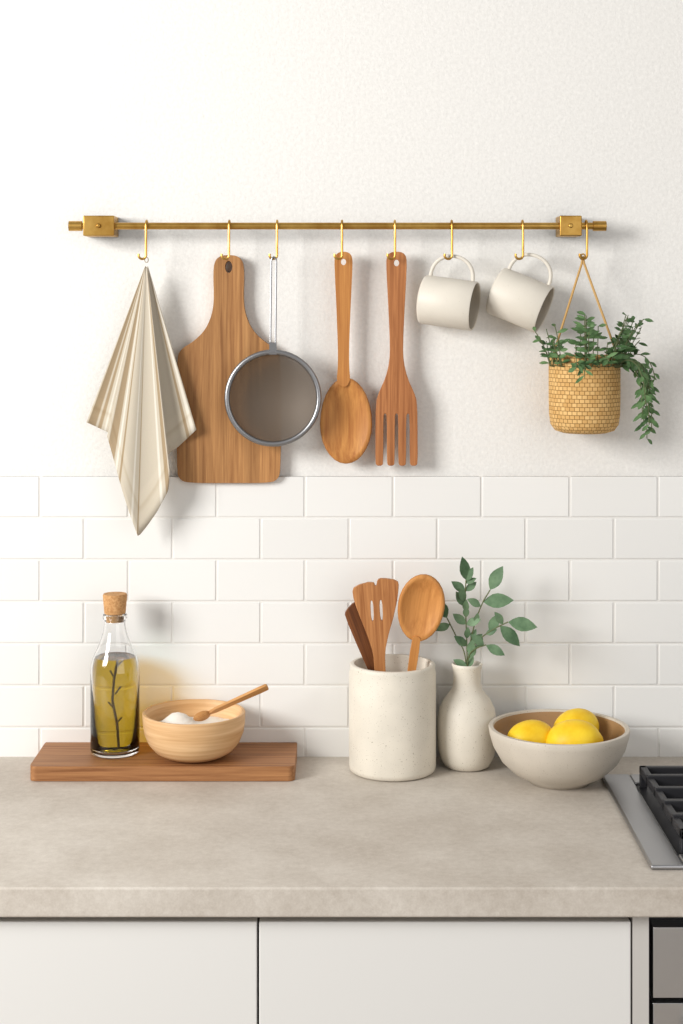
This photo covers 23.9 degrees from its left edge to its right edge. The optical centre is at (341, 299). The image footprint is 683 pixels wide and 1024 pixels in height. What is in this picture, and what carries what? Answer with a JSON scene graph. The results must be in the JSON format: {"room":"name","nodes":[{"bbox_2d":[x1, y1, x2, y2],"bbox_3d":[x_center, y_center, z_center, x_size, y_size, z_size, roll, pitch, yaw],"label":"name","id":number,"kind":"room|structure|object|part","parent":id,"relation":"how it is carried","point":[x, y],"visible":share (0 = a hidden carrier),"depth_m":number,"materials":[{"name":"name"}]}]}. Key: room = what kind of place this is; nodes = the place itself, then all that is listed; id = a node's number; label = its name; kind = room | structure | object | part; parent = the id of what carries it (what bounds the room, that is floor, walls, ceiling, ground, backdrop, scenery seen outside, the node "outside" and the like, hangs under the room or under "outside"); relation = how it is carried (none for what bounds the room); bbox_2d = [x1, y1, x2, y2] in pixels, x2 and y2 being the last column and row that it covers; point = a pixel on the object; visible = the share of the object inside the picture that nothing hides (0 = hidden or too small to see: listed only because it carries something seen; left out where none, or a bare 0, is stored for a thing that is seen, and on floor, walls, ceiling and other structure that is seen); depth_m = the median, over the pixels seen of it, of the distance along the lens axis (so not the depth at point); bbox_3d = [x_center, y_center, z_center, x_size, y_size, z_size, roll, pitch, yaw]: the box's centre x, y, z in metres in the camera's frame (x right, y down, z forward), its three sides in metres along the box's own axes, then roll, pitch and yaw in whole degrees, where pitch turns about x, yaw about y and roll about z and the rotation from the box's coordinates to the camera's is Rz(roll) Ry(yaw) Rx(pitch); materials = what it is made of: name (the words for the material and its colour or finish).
{"room":"kitchen","nodes":[
{"label":"kitchen","id":0,"kind":"room"},
{"bbox_2d":[0,0,682,475],"bbox_3d":[0.000,0.324,2.830,3.200,2.700,0.160,0,0,0],"label":"wall","id":1,"kind":"structure","parent":0,"point":[132,111],"depth_m":2.75,"materials":[{"name":"paint"}]},
{"bbox_2d":[68,216,606,259],"bbox_3d":[-0.007,-0.104,2.721,0.898,0.074,0.058,0,0,0],"label":"utensil rack","id":2,"kind":"object","parent":1,"relation":"attached to","point":[92,226],"visible":1,"depth_m":2.70,"materials":[{"name":"gold metal"}]},
{"bbox_2d":[87,257,195,534],"bbox_3d":[-0.336,0.160,2.704,0.186,0.465,0.037,0,0,0],"label":"tea towel","id":3,"kind":"object","parent":2,"relation":"hanging from","point":[141,401],"visible":1,"depth_m":2.70,"materials":[{"name":"fabric"}]},
{"bbox_2d":[177,255,280,482],"bbox_3d":[-0.191,0.117,2.739,0.176,0.385,0.018,0,0,0],"label":"cutting board","id":4,"kind":"object","parent":2,"relation":"hanging from","point":[216,452],"visible":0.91,"depth_m":2.73,"materials":[{"name":"brown wood"}]},
{"bbox_2d":[224,256,321,446],"bbox_3d":[-0.114,0.086,2.707,0.162,0.317,0.035,0,0,0],"label":"mesh strainer","id":5,"kind":"object","parent":2,"relation":"hanging from","point":[272,397],"visible":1,"depth_m":2.71,"materials":[{"name":"grey metal"}]},
{"bbox_2d":[230,355,315,440],"bbox_3d":[-0.114,0.163,2.709,0.153,0.153,0.030,0,0,0],"label":"bowl","id":6,"kind":"object","parent":5,"relation":"on","point":[273,397],"depth_m":2.71,"materials":[{"name":"silver metal"}]},
{"bbox_3d":[-0.113,0.001,2.694,0.013,0.148,0.003,0,0,0],"label":"wire handle","id":7,"kind":"part","parent":5,"relation":"part of","materials":[{"name":"silver metal"}]},
{"bbox_3d":[-0.007,-0.124,2.705,0.898,0.017,0.017,0,0,0],"label":"rod","id":8,"kind":"part","parent":2,"relation":"part of","materials":[{"name":"gold metal"}]},
{"bbox_2d":[320,252,371,463],"bbox_3d":[0.008,0.097,2.725,0.088,0.357,0.016,0,0,0],"label":"wooden spoon","id":9,"kind":"object","parent":2,"relation":"hanging from","point":[345,416],"visible":0.97,"depth_m":2.72,"materials":[{"name":"brown wood"}]},
{"bbox_3d":[0.003,0.032,2.720,0.030,0.227,0.007,0,0,0],"label":"handle","id":10,"kind":"part","parent":9,"relation":"part of","materials":[{"name":"brown wood"}]},
{"bbox_2d":[320,378,371,463],"bbox_3d":[0.008,0.203,2.725,0.088,0.145,0.016,0,0,0],"label":"bowl","id":11,"kind":"object","parent":9,"relation":"on","point":[345,416],"depth_m":2.72,"materials":[{"name":"brown wood"}]},
{"bbox_2d":[375,252,417,465],"bbox_3d":[0.092,0.099,2.720,0.071,0.360,0.008,0,0,0],"label":"wooden fork","id":12,"kind":"object","parent":2,"relation":"hanging from","point":[396,395],"visible":0.99,"depth_m":2.72,"materials":[{"name":"brown wood"}]},
{"bbox_2d":[416,254,480,330],"bbox_3d":[0.179,-0.013,2.706,0.100,0.128,0.083,0,0,17],"label":"coffee mug","id":13,"kind":"object","parent":2,"relation":"hanging from","point":[453,303],"visible":1,"depth_m":2.68,"materials":[{"name":"beige ceramic"}]},
{"bbox_3d":[0.186,-0.055,2.704,0.079,0.043,0.006,8,2,17],"label":"mug handle","id":14,"kind":"part","parent":13,"relation":"part of","materials":[{"name":"white ceramic"}]},
{"bbox_2d":[486,253,554,331],"bbox_3d":[0.300,-0.012,2.712,0.113,0.134,0.083,0,0,18],"label":"coffee mug","id":15,"kind":"object","parent":2,"relation":"hanging from","point":[516,298],"visible":0.98,"depth_m":2.68,"materials":[{"name":"beige ceramic"}]},
{"bbox_3d":[0.320,-0.056,2.705,0.079,0.043,0.006,23,7,17],"label":"mug handle","id":16,"kind":"part","parent":15,"relation":"part of","materials":[{"name":"white ceramic"}]},
{"bbox_2d":[532,253,659,443],"bbox_3d":[0.418,0.079,2.660,0.211,0.315,0.165,0,0,0],"label":"basket planter","id":17,"kind":"object","parent":2,"relation":"hanging from","point":[584,389],"visible":1,"depth_m":2.63,"materials":[{"name":"yellow wicker"}]},
{"bbox_2d":[549,354,620,433],"bbox_3d":[0.403,0.156,2.684,0.118,0.128,0.118,0,0,0],"label":"basket","id":18,"kind":"object","parent":17,"relation":"on","point":[591,405],"depth_m":2.63,"materials":[{"name":"beige wicker"}]},
{"bbox_2d":[0,476,682,756],"bbox_3d":[0.000,0.547,2.745,2.500,0.495,0.010,0,0,0],"label":"tiles","id":19,"kind":"structure","parent":1,"relation":"attached to","point":[232,590],"depth_m":2.74,"materials":[{"name":"white tile"}]},
{"bbox_3d":[0.000,1.699,1.130,3.200,0.050,3.560,0,0,0],"label":"floor","id":20,"kind":"structure","parent":0,"visible":0},
{"bbox_2d":[0,917,258,1023],"bbox_3d":[-0.655,1.244,2.449,1.089,0.859,0.597,0,0,0],"label":"base cabinet","id":21,"kind":"object","parent":20,"relation":"on","point":[54,970],"visible":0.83,"depth_m":2.15,"materials":[{"name":"grey wood"}]},
{"bbox_2d":[0,757,682,916],"bbox_3d":[0.000,0.794,2.440,2.400,0.040,0.620,0,0,0],"label":"countertop","id":22,"kind":"structure","parent":21,"relation":"on","point":[331,840],"depth_m":2.29,"materials":[{"name":"stone"}]},
{"bbox_2d":[30,742,296,780],"bbox_3d":[-0.288,0.761,2.672,0.427,0.024,0.149,0,0,0],"label":"cutting board","id":23,"kind":"object","parent":22,"relation":"on","point":[55,761],"visible":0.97,"depth_m":2.60,"materials":[{"name":"brown wood"}]},
{"bbox_2d":[90,592,139,758],"bbox_3d":[-0.375,0.618,2.675,0.081,0.264,0.081,0,0,0],"label":"olive oil bottle","id":24,"kind":"object","parent":23,"relation":"on","point":[114,669],"visible":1,"depth_m":2.65,"materials":[{"name":"clear glass"}]},
{"bbox_2d":[142,699,244,762],"bbox_3d":[-0.242,0.713,2.658,0.169,0.073,0.169,0,0,0],"label":"wooden bowl","id":25,"kind":"object","parent":23,"relation":"on","point":[170,728],"visible":0.97,"depth_m":2.60,"materials":[{"name":"brown wood"}]},
{"bbox_2d":[193,684,268,720],"bbox_3d":[-0.181,0.659,2.647,0.123,0.063,0.017,0,0,-2],"label":"wooden scoop","id":26,"kind":"object","parent":25,"relation":"on","point":[203,715],"visible":1,"depth_m":2.64,"materials":[{"name":"brown wood"}]},
{"bbox_2d":[349,654,435,781],"bbox_3d":[0.084,0.685,2.662,0.143,0.176,0.143,0,0,0],"label":"utensil crock","id":27,"kind":"object","parent":22,"relation":"on","point":[392,712],"visible":0.96,"depth_m":2.60,"materials":[{"name":"white ceramic"}]},
{"bbox_2d":[345,602,374,670],"bbox_3d":[0.059,0.630,2.682,0.108,0.262,0.010,0,0,-10],"label":"wooden spatula","id":28,"kind":"object","parent":27,"relation":"in","point":[354,621],"visible":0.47,"depth_m":2.67,"materials":[{"name":"brown wood"}]},
{"bbox_2d":[352,578,398,671],"bbox_3d":[0.056,0.608,2.660,0.076,0.304,0.019,0,0,0],"label":"slotted spatula","id":29,"kind":"object","parent":27,"relation":"in","point":[377,630],"visible":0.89,"depth_m":2.65,"materials":[{"name":"brown wood"}]},
{"bbox_2d":[398,574,444,670],"bbox_3d":[0.124,0.604,2.651,0.087,0.312,0.035,0,0,23],"label":"wooden spoon","id":30,"kind":"object","parent":27,"relation":"in","point":[421,603],"visible":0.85,"depth_m":2.65,"materials":[{"name":"brown wood"}]},
{"bbox_3d":[0.109,0.655,2.663,0.014,0.212,0.008,8,6,0],"label":"handle","id":31,"kind":"part","parent":30,"relation":"part of","materials":[{"name":"brown wood"}]},
{"bbox_2d":[398,574,444,640],"bbox_3d":[0.130,0.504,2.653,0.077,0.114,0.018,8,6,0],"label":"bowl","id":32,"kind":"object","parent":30,"relation":"on","point":[421,603],"depth_m":2.65,"materials":[{"name":"brown wood"}]},
{"bbox_2d":[437,660,495,771],"bbox_3d":[0.208,0.688,2.682,0.100,0.171,0.100,0,0,0],"label":"ceramic vase","id":33,"kind":"object","parent":22,"relation":"on","point":[465,744],"visible":0.98,"depth_m":2.65,"materials":[{"name":"white ceramic"}]},
{"bbox_2d":[436,557,536,665],"bbox_3d":[0.234,0.592,2.658,0.169,0.340,0.050,0,0,22],"label":"eucalyptus sprig","id":34,"kind":"object","parent":33,"relation":"in","point":[497,600],"visible":0.88,"depth_m":2.67,"materials":[{"name":"green plant"}]},
{"bbox_2d":[488,709,629,789],"bbox_3d":[0.350,0.730,2.600,0.226,0.088,0.226,0,0,0],"label":"fruit bowl","id":35,"kind":"object","parent":22,"relation":"on","point":[547,766],"visible":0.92,"depth_m":2.52,"materials":[{"name":"ceramic"}]},
{"bbox_2d":[507,720,550,742],"bbox_3d":[0.304,0.706,2.596,0.068,0.062,0.075,0,0,43],"label":"lemon","id":36,"kind":"object","parent":35,"relation":"in","point":[537,731],"visible":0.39,"depth_m":2.58,"materials":[{"name":"yellow food"}]},
{"bbox_2d":[546,719,602,743],"bbox_3d":[0.370,0.703,2.570,0.090,0.070,0.072,0,0,25],"label":"lemon","id":37,"kind":"object","parent":35,"relation":"in","point":[573,731],"visible":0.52,"depth_m":2.55,"materials":[{"name":"yellow food"}]},
{"bbox_2d":[554,708,598,730],"bbox_3d":[0.384,0.701,2.644,0.070,0.064,0.078,0,0,25],"label":"lemon","id":38,"kind":"object","parent":35,"relation":"in","point":[576,713],"visible":0.38,"depth_m":2.63,"materials":[{"name":"yellow food"}]},
{"bbox_2d":[602,766,682,869],"bbox_3d":[0.785,0.754,2.406,0.730,0.040,0.424,0,0,0],"label":"gas cooktop","id":39,"kind":"object","parent":22,"relation":"in","point":[650,802],"visible":0.98,"depth_m":2.41,"materials":[{"name":"silver metal"}]},
{"bbox_2d":[259,917,648,1023],"bbox_3d":[0.149,1.244,2.449,0.520,0.859,0.597,0,0,0],"label":"base cabinet","id":40,"kind":"object","parent":20,"relation":"on","point":[313,970],"visible":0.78,"depth_m":2.15,"materials":[{"name":"grey wood"}]},
{"bbox_3d":[0.398,1.244,2.160,0.022,0.859,0.019,0,0,0],"label":"filler panel","id":41,"kind":"part","parent":40,"relation":"part of","materials":[{"name":"grey paint"}]},
{"bbox_2d":[629,917,682,1023],"bbox_3d":[0.805,1.244,2.429,0.789,0.859,0.635,0,0,0],"label":"oven","id":42,"kind":"object","parent":20,"relation":"on","point":[665,933],"visible":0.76,"depth_m":2.15,"materials":[{"name":"silver metal"}]}
]}

